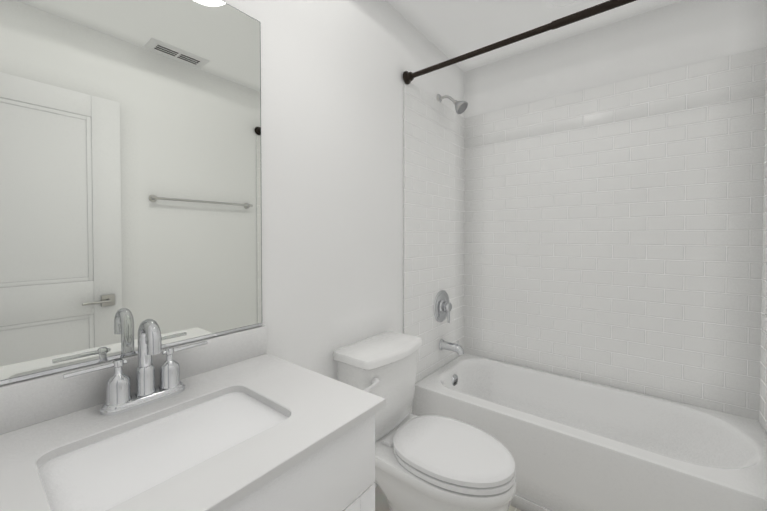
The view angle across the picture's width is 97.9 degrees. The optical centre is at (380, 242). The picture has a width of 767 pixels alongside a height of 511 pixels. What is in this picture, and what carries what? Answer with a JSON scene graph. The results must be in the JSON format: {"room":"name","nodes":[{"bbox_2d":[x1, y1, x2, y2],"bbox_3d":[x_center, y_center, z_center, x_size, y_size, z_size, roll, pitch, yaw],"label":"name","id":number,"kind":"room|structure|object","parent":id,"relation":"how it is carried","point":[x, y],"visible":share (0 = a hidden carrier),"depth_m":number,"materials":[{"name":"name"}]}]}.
{"room":"bathroom","nodes":[
{"label":"bathroom","id":0,"kind":"room"},
{"bbox_2d":[0,0,463,487],"bbox_3d":[-0.201,0.002,1.569,0.100,2.540,2.740,1,1,39],"label":"wall","id":1,"kind":"structure","parent":0,"point":[332,71],"depth_m":1.47,"materials":[{"name":"paint"}]},
{"bbox_2d":[0,0,261,384],"bbox_3d":[-0.668,-0.239,0.891,0.008,1.078,0.775,1,1,39],"label":"mirror","id":2,"kind":"object","parent":1,"relation":"attached to","point":[130,166],"visible":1,"depth_m":0.88,"materials":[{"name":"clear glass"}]},
{"bbox_2d":[403,80,464,413],"bbox_3d":[0.379,0.166,2.212,0.010,2.190,0.795,1,1,39],"label":"wall tile","id":3,"kind":"structure","parent":1,"relation":"attached to","point":[433,186],"depth_m":2.13,"materials":[{"name":"white tile"}]},
{"bbox_2d":[439,339,463,354],"bbox_3d":[0.475,0.681,2.202,0.162,0.086,0.070,1,1,39],"label":"tub spout","id":4,"kind":"object","parent":3,"relation":"attached to","point":[453,347],"visible":1,"depth_m":2.19,"materials":[{"name":"silver metal"}]},
{"bbox_2d":[434,290,451,322],"bbox_3d":[0.437,0.425,2.228,0.066,0.212,0.212,1,1,39],"label":"trim","id":5,"kind":"structure","parent":1,"relation":"attached to","point":[442,307],"depth_m":2.21,"materials":[{"name":"silver metal"}]},
{"bbox_2d":[437,94,467,113],"bbox_3d":[0.464,-0.902,2.149,0.198,0.162,0.086,1,1,39],"label":"shower head","id":6,"kind":"object","parent":1,"relation":"attached to","point":[460,107],"visible":1,"depth_m":2.12},
{"bbox_2d":[403,0,636,84],"bbox_3d":[0.733,-0.926,1.423,1.503,0.072,0.072,1,1,39],"label":"rail","id":7,"kind":"object","parent":1,"relation":"attached to","point":[408,77],"visible":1,"depth_m":1.47,"materials":[{"name":"black metal"}]},
{"bbox_2d":[375,486,521,510],"bbox_3d":[0.434,1.305,1.085,1.724,0.050,2.740,1,1,39],"label":"floor","id":8,"kind":"structure","parent":0,"point":[381,503],"depth_m":1.63,"materials":[{"name":"tile"}]},
{"bbox_2d":[0,319,385,510],"bbox_3d":[-0.449,0.739,0.740,0.558,1.093,0.785,1,1,39],"label":"bathroom vanity","id":9,"kind":"object","parent":8,"relation":"on","point":[241,420],"visible":1,"depth_m":0.74,"materials":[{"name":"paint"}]},
{"bbox_2d":[63,319,207,415],"bbox_3d":[-0.587,0.297,0.846,0.114,0.213,0.308,1,1,39],"label":"faucet","id":10,"kind":"object","parent":9,"relation":"on","point":[172,394],"depth_m":0.84,"materials":[{"name":"silver metal"}]},
{"bbox_2d":[333,331,515,510],"bbox_3d":[0.177,0.873,1.391,0.724,0.804,0.476,1,1,39],"label":"toilet","id":11,"kind":"object","parent":8,"relation":"on","point":[432,463],"visible":0.94,"depth_m":1.33,"materials":[{"name":"ceramic"}]},
{"bbox_2d":[413,353,766,510],"bbox_3d":[0.994,1.054,1.784,1.500,0.430,0.718,1,1,39],"label":"bathtub","id":12,"kind":"object","parent":8,"relation":"on","point":[571,443],"visible":0.92,"depth_m":1.58,"materials":[{"name":"ceramic"}]},
{"bbox_2d":[385,0,681,71],"bbox_3d":[0.434,-1.284,1.041,1.724,0.050,2.740,1,1,39],"label":"ceiling","id":13,"kind":"structure","parent":0,"point":[450,29],"depth_m":1.91,"materials":[{"name":"paint"}]},
{"bbox_2d":[464,0,766,117],"bbox_3d":[1.256,-0.007,2.095,1.524,2.540,0.100,1,1,39],"label":"wall","id":14,"kind":"structure","parent":0,"point":[682,33],"depth_m":1.91,"materials":[{"name":"paint"}]},
{"bbox_2d":[464,47,765,420],"bbox_3d":[1.222,0.169,2.055,1.524,2.190,0.010,1,1,39],"label":"wall tile","id":15,"kind":"structure","parent":14,"relation":"attached to","point":[613,234],"depth_m":1.89,"materials":[{"name":"white tile"}]},
{"bbox_3d":[1.069,0.019,0.557,0.100,2.540,2.740,1,1,39],"label":"wall","id":16,"kind":"structure","parent":0,"visible":0},
{"bbox_2d":[759,47,766,433],"bbox_3d":[1.563,0.182,1.268,0.010,2.190,0.795,1,1,39],"label":"wall tile","id":17,"kind":"structure","parent":16,"relation":"attached to","point":[763,395],"depth_m":1.55,"materials":[{"name":"white tile"}]}
]}

